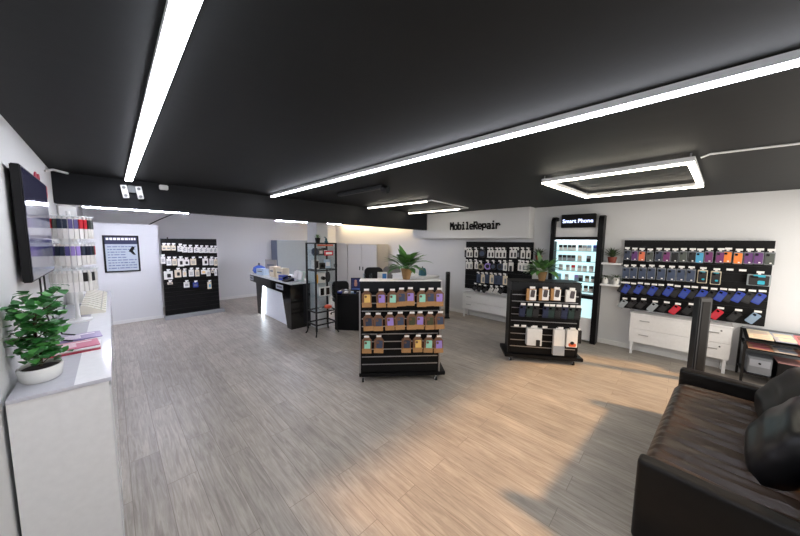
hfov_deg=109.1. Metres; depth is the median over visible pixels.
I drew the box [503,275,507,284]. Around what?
pack
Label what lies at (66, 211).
rack
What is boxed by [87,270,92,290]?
pack
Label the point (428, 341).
pack
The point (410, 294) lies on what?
pack
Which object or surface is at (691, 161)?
light
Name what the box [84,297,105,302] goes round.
holder
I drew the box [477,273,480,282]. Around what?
pack
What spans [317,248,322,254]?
box
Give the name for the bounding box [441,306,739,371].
baseboard
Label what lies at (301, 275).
holder
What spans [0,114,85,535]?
wall
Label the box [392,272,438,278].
sideboard
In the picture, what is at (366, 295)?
pack
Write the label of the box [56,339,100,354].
brochure
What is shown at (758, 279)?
pack
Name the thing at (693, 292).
phone case
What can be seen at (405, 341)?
pack
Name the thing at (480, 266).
case
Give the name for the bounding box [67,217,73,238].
pack
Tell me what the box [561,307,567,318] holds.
phone case
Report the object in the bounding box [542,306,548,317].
phone case
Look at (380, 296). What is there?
pack
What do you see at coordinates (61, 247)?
pack
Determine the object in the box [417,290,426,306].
pack
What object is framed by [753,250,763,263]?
pack
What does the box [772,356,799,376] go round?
storage box
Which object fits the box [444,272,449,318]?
post
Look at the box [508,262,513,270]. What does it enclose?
pack
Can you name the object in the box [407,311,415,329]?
pack
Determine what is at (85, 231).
pack
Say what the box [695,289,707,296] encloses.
phone case
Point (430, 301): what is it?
pack
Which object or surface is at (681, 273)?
pack
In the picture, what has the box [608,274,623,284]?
potted plant
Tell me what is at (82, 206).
linear light
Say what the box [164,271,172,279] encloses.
pack
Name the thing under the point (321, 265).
camera
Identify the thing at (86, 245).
pack
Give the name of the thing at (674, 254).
pack
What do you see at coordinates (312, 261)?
box
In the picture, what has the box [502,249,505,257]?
pack
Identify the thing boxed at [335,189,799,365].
wall
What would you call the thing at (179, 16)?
linear light
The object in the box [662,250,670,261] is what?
pack
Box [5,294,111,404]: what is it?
countertop
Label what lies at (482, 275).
pack
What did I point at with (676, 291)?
phone case
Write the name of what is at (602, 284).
wall shelf
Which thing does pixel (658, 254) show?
pack
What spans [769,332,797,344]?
magazine
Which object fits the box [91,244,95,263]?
pack
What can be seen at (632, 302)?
phone case
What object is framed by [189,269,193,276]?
pack
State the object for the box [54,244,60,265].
pack
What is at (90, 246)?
pack
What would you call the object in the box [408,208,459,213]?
linear light
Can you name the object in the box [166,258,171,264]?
pack
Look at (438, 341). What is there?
pack
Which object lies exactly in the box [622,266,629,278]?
pack
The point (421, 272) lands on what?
kettle
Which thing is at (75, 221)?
pack
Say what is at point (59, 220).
pack
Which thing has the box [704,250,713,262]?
pack
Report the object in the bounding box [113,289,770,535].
floor
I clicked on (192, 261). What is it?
pack
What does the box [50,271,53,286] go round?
pack
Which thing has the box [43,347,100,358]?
brochure
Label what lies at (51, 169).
cable
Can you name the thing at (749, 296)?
phone case
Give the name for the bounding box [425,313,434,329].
pack
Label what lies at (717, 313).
phone case
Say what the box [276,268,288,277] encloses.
box
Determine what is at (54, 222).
pack
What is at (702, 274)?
pack
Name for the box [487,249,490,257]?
pack
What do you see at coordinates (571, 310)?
phone case
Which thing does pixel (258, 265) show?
bag
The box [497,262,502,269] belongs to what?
case
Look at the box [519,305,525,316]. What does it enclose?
phone case
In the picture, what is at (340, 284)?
office chair
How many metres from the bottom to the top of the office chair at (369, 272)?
1.080 m
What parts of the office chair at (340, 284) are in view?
backrest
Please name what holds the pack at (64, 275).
hanging from the rack at (66, 211)
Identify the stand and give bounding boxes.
[735,326,799,380]
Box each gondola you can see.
[359,279,444,381]
[500,278,582,364]
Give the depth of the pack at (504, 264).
6.18 m
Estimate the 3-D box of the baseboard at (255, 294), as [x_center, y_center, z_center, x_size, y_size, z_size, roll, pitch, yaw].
[-4.420,0.839,9.312,0.015,0.080,5.380,6,8,44]
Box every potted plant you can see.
[0,284,73,384]
[384,245,431,279]
[522,251,564,280]
[532,248,545,259]
[600,274,610,283]
[604,248,621,262]
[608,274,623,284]
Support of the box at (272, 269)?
on the reception desk at (285, 302)
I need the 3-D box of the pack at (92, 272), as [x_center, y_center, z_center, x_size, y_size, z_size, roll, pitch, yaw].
[-2.777,0.102,2.577,0.020,0.191,0.025,-1,6,-13]
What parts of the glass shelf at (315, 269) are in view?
post, post, rail frame, rail frame, rail frame, post, post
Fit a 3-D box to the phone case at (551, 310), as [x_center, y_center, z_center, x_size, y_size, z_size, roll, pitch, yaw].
[2.174,0.637,4.095,0.093,0.173,0.016,2,6,10]
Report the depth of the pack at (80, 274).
2.48 m
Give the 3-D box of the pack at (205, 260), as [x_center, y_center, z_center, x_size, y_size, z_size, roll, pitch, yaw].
[-4.614,-0.160,6.756,0.029,0.184,0.112,6,8,44]
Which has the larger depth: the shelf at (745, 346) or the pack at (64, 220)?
the shelf at (745, 346)
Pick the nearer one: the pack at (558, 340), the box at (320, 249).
the pack at (558, 340)
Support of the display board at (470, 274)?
attached to the wall at (768, 215)
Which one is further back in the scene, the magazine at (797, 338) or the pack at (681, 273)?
the pack at (681, 273)
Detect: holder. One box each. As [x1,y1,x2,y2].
[80,305,105,314]
[81,303,105,309]
[82,301,105,306]
[83,299,105,304]
[84,295,106,301]
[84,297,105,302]
[85,294,106,299]
[86,291,106,295]
[86,292,106,297]
[293,270,299,280]
[296,271,305,281]
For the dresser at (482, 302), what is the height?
0.590 m
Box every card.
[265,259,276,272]
[317,244,332,245]
[324,251,332,255]
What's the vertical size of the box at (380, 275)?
0.260 m
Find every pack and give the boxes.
[49,216,53,238]
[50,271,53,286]
[51,216,57,238]
[52,244,55,265]
[53,271,58,292]
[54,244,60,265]
[56,216,63,238]
[57,271,63,288]
[59,244,65,265]
[62,216,68,238]
[62,271,68,292]
[65,244,70,265]
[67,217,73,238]
[67,271,73,292]
[70,244,76,265]
[73,217,78,238]
[73,271,78,291]
[75,244,81,264]
[78,217,83,238]
[78,270,83,291]
[80,244,86,264]
[82,217,87,238]
[83,270,88,290]
[85,244,90,264]
[86,218,90,238]
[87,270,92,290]
[88,244,93,264]
[89,218,92,238]
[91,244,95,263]
[91,270,95,289]
[93,269,97,288]
[160,256,165,263]
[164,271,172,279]
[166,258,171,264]
[172,258,176,264]
[174,269,180,277]
[177,245,182,250]
[177,258,183,266]
[184,259,189,264]
[184,282,189,287]
[187,246,192,252]
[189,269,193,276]
[190,258,195,264]
[199,247,203,252]
[202,258,207,264]
[204,247,208,252]
[207,281,211,288]
[362,291,371,307]
[362,335,371,353]
[363,312,372,330]
[373,315,382,330]
[374,337,383,352]
[376,291,385,307]
[385,314,394,330]
[387,291,396,306]
[395,311,404,329]
[396,290,405,306]
[401,337,410,352]
[405,289,414,305]
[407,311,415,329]
[413,334,421,352]
[415,313,424,328]
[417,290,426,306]
[423,336,432,352]
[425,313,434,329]
[426,288,434,305]
[433,337,442,352]
[434,290,443,305]
[435,313,444,328]
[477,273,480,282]
[481,274,484,282]
[485,273,488,282]
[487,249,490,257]
[489,274,493,283]
[494,274,497,283]
[495,249,498,257]
[498,275,502,284]
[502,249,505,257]
[503,262,506,270]
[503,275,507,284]
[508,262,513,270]
[509,249,512,257]
[513,249,516,257]
[518,261,521,270]
[520,249,524,258]
[526,249,530,258]
[526,288,536,300]
[538,288,548,300]
[550,288,560,300]
[565,289,575,301]
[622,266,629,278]
[624,249,630,259]
[629,266,637,278]
[631,249,637,260]
[638,250,645,260]
[638,266,646,278]
[646,250,653,261]
[647,266,655,279]
[655,250,662,260]
[656,267,665,279]
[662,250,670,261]
[666,268,675,280]
[670,250,678,261]
[676,268,685,281]
[679,250,687,261]
[685,268,695,281]
[687,250,696,262]
[695,250,703,262]
[697,269,707,282]
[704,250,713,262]
[710,270,721,284]
[715,250,724,262]
[723,250,732,262]
[732,251,743,263]
[743,251,753,263]
[746,273,771,286]
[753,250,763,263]
[763,251,775,264]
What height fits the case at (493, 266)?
0.189 m
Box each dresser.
[462,291,506,315]
[628,310,733,373]
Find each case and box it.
[478,249,486,257]
[478,262,484,269]
[484,261,490,269]
[490,262,496,269]
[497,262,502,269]
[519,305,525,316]
[526,305,532,316]
[532,306,539,317]
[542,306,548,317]
[548,306,554,317]
[554,307,561,318]
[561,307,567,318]
[567,307,574,318]
[574,307,581,319]
[617,284,624,292]
[617,299,627,307]
[621,284,630,293]
[626,299,636,308]
[627,285,636,293]
[633,284,643,293]
[635,300,646,308]
[640,285,650,294]
[646,302,657,311]
[647,286,657,295]
[654,286,664,295]
[658,303,669,312]
[662,286,673,296]
[668,305,680,314]
[669,287,680,297]
[678,288,689,298]
[681,305,692,314]
[686,288,697,298]
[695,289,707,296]
[705,290,716,298]
[711,309,723,319]
[713,290,726,301]
[722,291,734,302]
[726,311,741,321]
[730,291,745,302]
[741,292,755,303]
[745,312,760,323]
[751,293,766,304]
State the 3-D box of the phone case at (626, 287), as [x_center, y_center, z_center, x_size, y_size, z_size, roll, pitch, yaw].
[3.762,0.347,4.748,0.127,0.161,0.016,6,8,44]
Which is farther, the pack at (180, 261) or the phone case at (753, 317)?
the pack at (180, 261)
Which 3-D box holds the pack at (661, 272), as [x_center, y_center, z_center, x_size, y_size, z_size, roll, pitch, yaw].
[4.064,0.080,4.433,0.100,0.217,0.028,6,8,44]
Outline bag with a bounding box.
[252,263,264,272]
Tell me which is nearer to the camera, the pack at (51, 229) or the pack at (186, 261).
the pack at (51, 229)
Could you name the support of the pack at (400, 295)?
hanging from the gondola at (392, 362)
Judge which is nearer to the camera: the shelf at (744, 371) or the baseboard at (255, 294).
the shelf at (744, 371)
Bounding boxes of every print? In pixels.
[748,341,769,349]
[749,330,770,339]
[772,333,796,342]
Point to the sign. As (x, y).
(452, 225)
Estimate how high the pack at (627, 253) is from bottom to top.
0.192 m
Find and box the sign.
[450,220,499,230]
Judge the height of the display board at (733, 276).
1.150 m
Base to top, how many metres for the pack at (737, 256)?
0.192 m
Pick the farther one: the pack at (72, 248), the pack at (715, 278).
the pack at (715, 278)
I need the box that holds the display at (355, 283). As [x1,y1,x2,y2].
[351,278,360,290]
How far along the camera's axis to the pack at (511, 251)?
6.07 m
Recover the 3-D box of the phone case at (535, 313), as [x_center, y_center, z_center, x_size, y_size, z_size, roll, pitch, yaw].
[1.969,0.632,4.130,0.093,0.173,0.016,2,6,10]
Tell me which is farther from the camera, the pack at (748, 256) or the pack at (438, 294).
the pack at (748, 256)
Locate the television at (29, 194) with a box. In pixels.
[9,162,54,282]
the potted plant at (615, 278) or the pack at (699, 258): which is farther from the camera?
the potted plant at (615, 278)
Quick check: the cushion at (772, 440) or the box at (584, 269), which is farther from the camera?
the box at (584, 269)
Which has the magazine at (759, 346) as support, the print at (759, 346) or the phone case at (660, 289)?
the print at (759, 346)
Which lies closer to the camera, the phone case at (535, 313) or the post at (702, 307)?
the post at (702, 307)
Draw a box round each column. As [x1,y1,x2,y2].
[56,204,83,305]
[307,222,328,328]
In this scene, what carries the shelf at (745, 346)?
attached to the stand
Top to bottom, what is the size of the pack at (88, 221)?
0.191 m
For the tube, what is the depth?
5.12 m
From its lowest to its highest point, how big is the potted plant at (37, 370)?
0.491 m
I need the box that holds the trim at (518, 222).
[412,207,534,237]
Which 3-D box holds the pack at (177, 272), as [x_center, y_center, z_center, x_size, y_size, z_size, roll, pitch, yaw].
[-4.989,0.112,6.404,0.029,0.196,0.117,6,8,44]
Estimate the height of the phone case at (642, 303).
0.160 m
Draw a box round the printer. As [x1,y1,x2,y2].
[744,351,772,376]
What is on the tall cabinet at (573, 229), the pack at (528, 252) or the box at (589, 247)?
the box at (589, 247)
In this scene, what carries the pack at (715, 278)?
hanging from the display board at (733, 276)
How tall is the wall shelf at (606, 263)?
0.030 m
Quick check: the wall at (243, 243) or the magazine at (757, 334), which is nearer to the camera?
the magazine at (757, 334)
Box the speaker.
[311,248,318,255]
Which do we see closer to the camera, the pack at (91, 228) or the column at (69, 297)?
the pack at (91, 228)
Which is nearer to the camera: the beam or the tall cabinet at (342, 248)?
the beam
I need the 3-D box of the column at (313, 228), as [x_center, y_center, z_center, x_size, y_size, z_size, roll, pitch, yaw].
[-1.701,-0.026,5.912,0.390,2.500,0.250,6,8,44]
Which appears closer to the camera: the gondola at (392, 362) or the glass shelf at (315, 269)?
the gondola at (392, 362)
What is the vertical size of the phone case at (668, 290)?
0.161 m
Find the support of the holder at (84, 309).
on the counter at (64, 430)
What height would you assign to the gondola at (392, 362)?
1.313 m
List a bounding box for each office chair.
[330,281,348,314]
[364,267,382,278]
[383,266,400,278]
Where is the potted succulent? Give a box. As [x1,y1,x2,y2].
[314,234,320,242]
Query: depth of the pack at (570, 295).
4.03 m
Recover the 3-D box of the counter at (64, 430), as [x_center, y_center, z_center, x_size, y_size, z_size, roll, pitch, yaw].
[-2.950,0.992,2.711,3.540,1.053,0.345,6,8,44]
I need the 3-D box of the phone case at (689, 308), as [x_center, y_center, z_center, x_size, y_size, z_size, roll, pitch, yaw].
[4.299,0.628,4.253,0.138,0.160,0.016,6,8,44]
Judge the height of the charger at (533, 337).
0.280 m
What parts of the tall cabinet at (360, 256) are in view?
door, door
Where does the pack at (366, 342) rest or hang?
hanging from the gondola at (392, 362)
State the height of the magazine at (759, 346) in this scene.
0.038 m
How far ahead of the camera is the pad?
5.51 m
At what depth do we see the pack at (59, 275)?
2.41 m
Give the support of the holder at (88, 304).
on the counter at (64, 430)
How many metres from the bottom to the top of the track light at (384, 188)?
0.112 m
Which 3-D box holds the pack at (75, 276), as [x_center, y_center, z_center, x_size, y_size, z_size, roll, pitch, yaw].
[-2.802,0.113,2.464,0.020,0.191,0.025,5,7,38]
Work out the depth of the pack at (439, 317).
3.54 m
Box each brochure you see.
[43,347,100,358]
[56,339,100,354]
[57,338,99,350]
[60,330,102,343]
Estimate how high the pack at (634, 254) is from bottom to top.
0.192 m
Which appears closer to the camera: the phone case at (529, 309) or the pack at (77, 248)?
the pack at (77, 248)
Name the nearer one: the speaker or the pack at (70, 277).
the pack at (70, 277)
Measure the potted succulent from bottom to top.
0.166 m
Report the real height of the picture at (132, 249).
0.190 m
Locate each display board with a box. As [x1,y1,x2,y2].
[464,242,533,293]
[620,240,775,326]
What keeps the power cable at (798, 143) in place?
attached to the ceiling
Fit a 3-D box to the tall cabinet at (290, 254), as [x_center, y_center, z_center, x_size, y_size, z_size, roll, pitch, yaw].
[-3.654,-0.034,9.592,0.485,1.780,1.100,6,8,44]
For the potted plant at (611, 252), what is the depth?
4.82 m
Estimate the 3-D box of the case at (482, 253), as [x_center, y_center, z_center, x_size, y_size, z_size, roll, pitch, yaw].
[1.895,-0.354,6.554,0.200,0.239,0.055,6,8,44]
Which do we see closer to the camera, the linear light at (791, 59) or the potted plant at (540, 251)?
the linear light at (791, 59)
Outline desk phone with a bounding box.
[282,276,293,281]
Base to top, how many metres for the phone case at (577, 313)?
0.173 m
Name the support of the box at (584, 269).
on the tall cabinet at (573, 229)
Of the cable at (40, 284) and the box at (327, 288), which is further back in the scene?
the box at (327, 288)
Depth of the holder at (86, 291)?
3.58 m
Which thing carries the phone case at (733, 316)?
hanging from the display board at (733, 276)
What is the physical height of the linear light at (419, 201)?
0.050 m
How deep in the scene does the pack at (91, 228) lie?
2.56 m
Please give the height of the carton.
0.110 m
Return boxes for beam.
[51,171,426,229]
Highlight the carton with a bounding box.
[278,274,287,280]
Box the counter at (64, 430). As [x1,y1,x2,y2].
[5,291,124,535]
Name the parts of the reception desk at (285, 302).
panel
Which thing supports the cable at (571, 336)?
hanging from the gondola at (514, 345)
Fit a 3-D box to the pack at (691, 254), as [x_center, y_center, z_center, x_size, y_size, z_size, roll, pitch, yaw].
[4.290,-0.178,4.186,0.086,0.192,0.028,6,8,44]
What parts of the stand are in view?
post, post, panel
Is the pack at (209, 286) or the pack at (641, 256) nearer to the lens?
the pack at (641, 256)
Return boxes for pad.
[324,304,331,308]
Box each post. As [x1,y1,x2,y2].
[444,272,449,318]
[687,297,712,371]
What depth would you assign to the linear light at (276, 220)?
7.09 m
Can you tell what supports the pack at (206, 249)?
hanging from the display rack at (180, 302)
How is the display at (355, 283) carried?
on the desk at (347, 303)
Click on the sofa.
(722, 458)
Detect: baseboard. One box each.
[163,293,256,306]
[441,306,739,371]
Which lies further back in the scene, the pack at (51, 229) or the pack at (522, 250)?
the pack at (522, 250)
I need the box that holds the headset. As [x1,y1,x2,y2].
[325,271,329,281]
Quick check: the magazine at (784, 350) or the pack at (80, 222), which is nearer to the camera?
the pack at (80, 222)
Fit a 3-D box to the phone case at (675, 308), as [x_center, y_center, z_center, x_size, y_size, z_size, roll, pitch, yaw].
[4.197,0.637,4.355,0.138,0.160,0.016,6,8,44]
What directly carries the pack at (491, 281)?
hanging from the display board at (470, 274)
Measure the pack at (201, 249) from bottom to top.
0.152 m
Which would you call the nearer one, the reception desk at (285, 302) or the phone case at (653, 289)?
the phone case at (653, 289)
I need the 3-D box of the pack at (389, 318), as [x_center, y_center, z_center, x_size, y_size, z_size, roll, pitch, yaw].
[-0.126,0.655,3.515,0.125,0.228,0.038,0,5,-4]
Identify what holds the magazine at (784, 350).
on the stand
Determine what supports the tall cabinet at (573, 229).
on the floor
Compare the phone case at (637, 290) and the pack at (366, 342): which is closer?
the pack at (366, 342)
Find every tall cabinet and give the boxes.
[271,240,306,277]
[328,243,351,288]
[348,244,387,288]
[548,213,606,344]
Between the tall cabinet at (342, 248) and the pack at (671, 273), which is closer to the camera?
the pack at (671, 273)
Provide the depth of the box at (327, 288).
5.48 m
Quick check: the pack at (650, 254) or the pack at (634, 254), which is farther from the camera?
the pack at (634, 254)
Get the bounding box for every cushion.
[744,396,799,490]
[754,367,799,416]
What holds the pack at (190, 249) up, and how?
hanging from the display rack at (180, 302)
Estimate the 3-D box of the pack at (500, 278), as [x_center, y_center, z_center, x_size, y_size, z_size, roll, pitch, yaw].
[2.216,0.253,6.286,0.100,0.227,0.029,6,8,44]
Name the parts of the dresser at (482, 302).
drawer, drawer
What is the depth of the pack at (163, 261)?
6.20 m
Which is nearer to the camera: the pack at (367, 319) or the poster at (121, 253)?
the pack at (367, 319)
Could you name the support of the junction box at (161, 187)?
attached to the beam
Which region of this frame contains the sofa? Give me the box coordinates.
[631,367,799,535]
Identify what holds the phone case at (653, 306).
hanging from the display board at (733, 276)
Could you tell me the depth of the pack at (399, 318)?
3.51 m
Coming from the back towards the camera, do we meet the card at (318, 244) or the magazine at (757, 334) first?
the card at (318, 244)
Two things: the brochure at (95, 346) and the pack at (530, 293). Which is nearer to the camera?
the brochure at (95, 346)
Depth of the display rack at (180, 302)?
6.64 m
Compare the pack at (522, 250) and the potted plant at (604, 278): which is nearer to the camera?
the potted plant at (604, 278)
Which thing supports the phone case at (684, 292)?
hanging from the display board at (733, 276)
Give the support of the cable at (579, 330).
hanging from the gondola at (514, 345)
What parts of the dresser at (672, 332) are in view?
leg, drawer, drawer, leg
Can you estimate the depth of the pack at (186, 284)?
6.52 m
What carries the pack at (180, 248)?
hanging from the display rack at (180, 302)
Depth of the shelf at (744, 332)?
3.64 m
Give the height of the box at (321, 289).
0.170 m
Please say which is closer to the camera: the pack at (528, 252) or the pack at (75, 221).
the pack at (75, 221)
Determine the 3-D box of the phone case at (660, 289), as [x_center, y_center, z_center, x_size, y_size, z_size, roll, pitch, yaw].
[4.060,0.364,4.468,0.127,0.161,0.016,6,8,44]
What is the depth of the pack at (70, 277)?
2.44 m
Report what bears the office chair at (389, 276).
on the floor
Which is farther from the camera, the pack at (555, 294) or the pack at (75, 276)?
the pack at (555, 294)
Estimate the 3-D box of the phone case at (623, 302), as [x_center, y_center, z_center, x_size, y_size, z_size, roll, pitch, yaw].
[3.748,0.604,4.798,0.138,0.160,0.016,6,8,44]
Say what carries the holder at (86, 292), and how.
on the counter at (64, 430)
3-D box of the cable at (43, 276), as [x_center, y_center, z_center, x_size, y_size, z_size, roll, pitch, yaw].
[-2.595,0.274,2.145,0.297,0.466,0.051,2,6,15]
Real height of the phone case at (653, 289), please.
0.161 m
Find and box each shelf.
[305,243,338,337]
[600,283,620,286]
[601,262,622,264]
[737,363,774,378]
[741,338,799,357]
[742,328,799,349]
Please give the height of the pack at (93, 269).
0.191 m
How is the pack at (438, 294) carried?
hanging from the gondola at (392, 362)
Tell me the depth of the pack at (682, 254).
4.24 m
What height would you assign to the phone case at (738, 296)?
0.161 m
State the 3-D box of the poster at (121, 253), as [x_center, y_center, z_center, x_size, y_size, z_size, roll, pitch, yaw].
[-5.785,-0.295,5.934,0.031,0.760,0.540,6,8,44]
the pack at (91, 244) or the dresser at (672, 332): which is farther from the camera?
the dresser at (672, 332)
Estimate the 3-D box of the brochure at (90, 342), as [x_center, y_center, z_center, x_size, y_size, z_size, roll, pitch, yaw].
[-2.199,0.522,1.909,0.180,0.007,0.250,5,7,39]
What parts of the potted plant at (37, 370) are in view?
pot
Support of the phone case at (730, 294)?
hanging from the display board at (733, 276)
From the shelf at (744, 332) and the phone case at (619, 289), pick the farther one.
the phone case at (619, 289)
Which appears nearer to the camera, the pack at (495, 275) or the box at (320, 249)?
the box at (320, 249)
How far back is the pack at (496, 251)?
6.29 m
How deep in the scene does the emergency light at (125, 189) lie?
3.42 m
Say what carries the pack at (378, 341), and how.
hanging from the gondola at (392, 362)
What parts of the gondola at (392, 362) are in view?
edge trim, edge trim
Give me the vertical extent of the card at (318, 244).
0.030 m
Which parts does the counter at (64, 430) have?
panel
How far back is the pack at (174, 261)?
6.34 m
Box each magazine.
[746,328,773,340]
[747,341,773,351]
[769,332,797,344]
[770,345,797,355]
[793,335,799,344]
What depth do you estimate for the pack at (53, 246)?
2.38 m
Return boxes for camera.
[319,263,324,268]
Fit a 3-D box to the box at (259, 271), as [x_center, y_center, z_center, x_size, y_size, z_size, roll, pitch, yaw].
[-3.336,0.088,6.914,0.300,0.150,0.143,4,6,33]
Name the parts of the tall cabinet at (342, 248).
door, door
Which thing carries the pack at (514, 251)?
hanging from the display board at (470, 274)
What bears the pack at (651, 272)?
hanging from the display board at (733, 276)
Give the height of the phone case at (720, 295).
0.161 m
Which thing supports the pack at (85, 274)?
hanging from the rack at (66, 211)
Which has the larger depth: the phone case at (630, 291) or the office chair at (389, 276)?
the office chair at (389, 276)
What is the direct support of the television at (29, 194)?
attached to the wall at (13, 149)
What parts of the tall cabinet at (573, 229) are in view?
panel, light panel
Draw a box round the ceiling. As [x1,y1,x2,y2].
[0,0,799,213]
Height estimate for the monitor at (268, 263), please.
0.340 m
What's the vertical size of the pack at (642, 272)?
0.217 m
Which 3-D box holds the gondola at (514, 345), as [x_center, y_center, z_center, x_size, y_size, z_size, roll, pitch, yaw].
[2.163,0.800,4.356,1.090,1.223,0.544,2,6,10]
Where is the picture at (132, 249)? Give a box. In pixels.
[129,246,135,254]
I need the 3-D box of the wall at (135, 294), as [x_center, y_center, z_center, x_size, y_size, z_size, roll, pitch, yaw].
[-5.813,0.122,6.032,0.115,2.100,1.160,6,8,44]
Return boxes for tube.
[427,200,467,208]
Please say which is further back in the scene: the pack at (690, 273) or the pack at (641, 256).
the pack at (641, 256)
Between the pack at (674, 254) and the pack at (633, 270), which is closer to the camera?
the pack at (674, 254)
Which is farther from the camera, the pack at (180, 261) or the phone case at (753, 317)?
the pack at (180, 261)
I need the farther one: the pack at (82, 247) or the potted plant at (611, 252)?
the potted plant at (611, 252)
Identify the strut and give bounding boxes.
[148,213,175,224]
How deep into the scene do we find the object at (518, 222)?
6.33 m
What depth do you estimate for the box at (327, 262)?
5.50 m
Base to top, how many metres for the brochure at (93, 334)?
0.007 m
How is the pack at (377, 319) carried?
hanging from the gondola at (392, 362)
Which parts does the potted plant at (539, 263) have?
pot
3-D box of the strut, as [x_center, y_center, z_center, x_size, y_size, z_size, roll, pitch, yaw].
[-5.545,-1.102,6.572,0.024,0.418,0.661,6,8,44]
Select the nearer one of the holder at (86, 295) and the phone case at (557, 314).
the holder at (86, 295)
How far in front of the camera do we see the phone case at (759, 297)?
3.77 m
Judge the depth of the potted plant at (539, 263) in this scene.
4.25 m
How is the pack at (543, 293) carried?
hanging from the gondola at (514, 345)
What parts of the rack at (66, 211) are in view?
post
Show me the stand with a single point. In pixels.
(743, 336)
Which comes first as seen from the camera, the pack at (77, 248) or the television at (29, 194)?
the television at (29, 194)
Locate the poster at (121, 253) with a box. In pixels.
[102,235,140,272]
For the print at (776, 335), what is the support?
attached to the magazine at (778, 337)
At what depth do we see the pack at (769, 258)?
3.69 m
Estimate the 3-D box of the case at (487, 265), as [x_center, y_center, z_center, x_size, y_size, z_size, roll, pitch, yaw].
[1.999,-0.059,6.476,0.150,0.189,0.055,6,8,44]
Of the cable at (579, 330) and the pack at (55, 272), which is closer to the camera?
the pack at (55, 272)
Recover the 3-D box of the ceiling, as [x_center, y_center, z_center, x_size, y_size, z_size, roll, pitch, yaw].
[-0.915,-1.225,4.861,11.320,0.100,6.950,6,8,44]
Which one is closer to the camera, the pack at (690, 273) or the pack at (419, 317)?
the pack at (419, 317)
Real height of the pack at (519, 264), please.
0.197 m
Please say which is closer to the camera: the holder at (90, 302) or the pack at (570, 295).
the holder at (90, 302)
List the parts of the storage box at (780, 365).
lid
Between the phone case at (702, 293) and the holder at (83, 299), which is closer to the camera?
the holder at (83, 299)
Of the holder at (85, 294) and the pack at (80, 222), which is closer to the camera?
the pack at (80, 222)
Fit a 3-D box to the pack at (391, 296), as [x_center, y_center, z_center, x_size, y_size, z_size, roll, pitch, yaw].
[-0.095,0.369,3.490,0.120,0.226,0.038,1,5,-5]
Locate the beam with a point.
(71, 188)
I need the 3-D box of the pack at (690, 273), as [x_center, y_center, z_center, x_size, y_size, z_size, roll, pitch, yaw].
[4.286,0.098,4.202,0.100,0.217,0.028,6,8,44]
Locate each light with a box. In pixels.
[82,206,188,213]
[120,185,143,198]
[125,0,202,180]
[270,49,799,196]
[276,220,341,224]
[337,184,389,196]
[368,200,426,208]
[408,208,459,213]
[541,153,703,197]
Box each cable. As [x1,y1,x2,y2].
[39,278,72,341]
[43,276,75,334]
[44,168,68,173]
[565,329,577,347]
[577,328,581,343]
[700,142,799,157]
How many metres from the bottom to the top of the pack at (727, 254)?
0.192 m
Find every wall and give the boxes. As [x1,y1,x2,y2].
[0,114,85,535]
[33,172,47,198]
[81,223,163,324]
[82,207,335,303]
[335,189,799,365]
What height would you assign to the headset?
0.200 m
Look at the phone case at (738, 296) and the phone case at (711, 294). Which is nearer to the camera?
the phone case at (738, 296)
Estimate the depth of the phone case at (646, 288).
4.58 m
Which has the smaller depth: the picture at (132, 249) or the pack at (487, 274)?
the picture at (132, 249)
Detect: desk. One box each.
[249,273,310,329]
[334,289,358,330]
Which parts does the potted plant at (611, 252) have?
pot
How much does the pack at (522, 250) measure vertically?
0.197 m
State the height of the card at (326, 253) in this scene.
0.090 m
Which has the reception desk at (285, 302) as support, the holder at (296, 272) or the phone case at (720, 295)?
the holder at (296, 272)
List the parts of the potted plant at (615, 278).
pot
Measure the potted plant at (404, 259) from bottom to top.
0.441 m
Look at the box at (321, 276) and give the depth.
5.38 m
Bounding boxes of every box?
[159,185,167,189]
[256,268,268,274]
[269,266,280,276]
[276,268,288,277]
[311,260,318,268]
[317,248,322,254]
[317,272,325,282]
[319,287,324,295]
[324,259,330,267]
[325,286,329,295]
[377,272,386,278]
[582,265,586,271]
[587,245,591,250]
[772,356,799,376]
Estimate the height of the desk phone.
0.108 m
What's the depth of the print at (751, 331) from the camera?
3.70 m
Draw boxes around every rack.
[49,206,97,323]
[160,237,224,319]
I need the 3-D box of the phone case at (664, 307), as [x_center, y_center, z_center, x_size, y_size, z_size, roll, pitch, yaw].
[4.109,0.624,4.441,0.138,0.160,0.016,6,8,44]
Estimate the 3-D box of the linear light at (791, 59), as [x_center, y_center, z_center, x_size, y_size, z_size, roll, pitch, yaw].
[0.074,-0.903,2.376,5.750,0.050,0.046,6,8,44]
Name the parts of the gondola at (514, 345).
edge trim, edge trim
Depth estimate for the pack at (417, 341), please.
3.55 m
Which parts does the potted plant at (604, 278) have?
pot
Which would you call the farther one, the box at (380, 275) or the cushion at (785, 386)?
the box at (380, 275)
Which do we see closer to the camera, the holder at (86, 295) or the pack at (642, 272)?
the holder at (86, 295)
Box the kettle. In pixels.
[418,266,426,275]
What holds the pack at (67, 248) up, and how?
hanging from the rack at (66, 211)
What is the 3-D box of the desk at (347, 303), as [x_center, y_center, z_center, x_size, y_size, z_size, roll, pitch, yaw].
[-1.023,0.858,5.929,0.550,0.750,0.522,1,5,6]
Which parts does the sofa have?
arm, arm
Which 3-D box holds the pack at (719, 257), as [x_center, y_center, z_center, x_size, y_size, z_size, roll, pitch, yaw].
[4.479,-0.164,3.988,0.086,0.192,0.028,6,8,44]
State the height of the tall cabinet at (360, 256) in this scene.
1.690 m

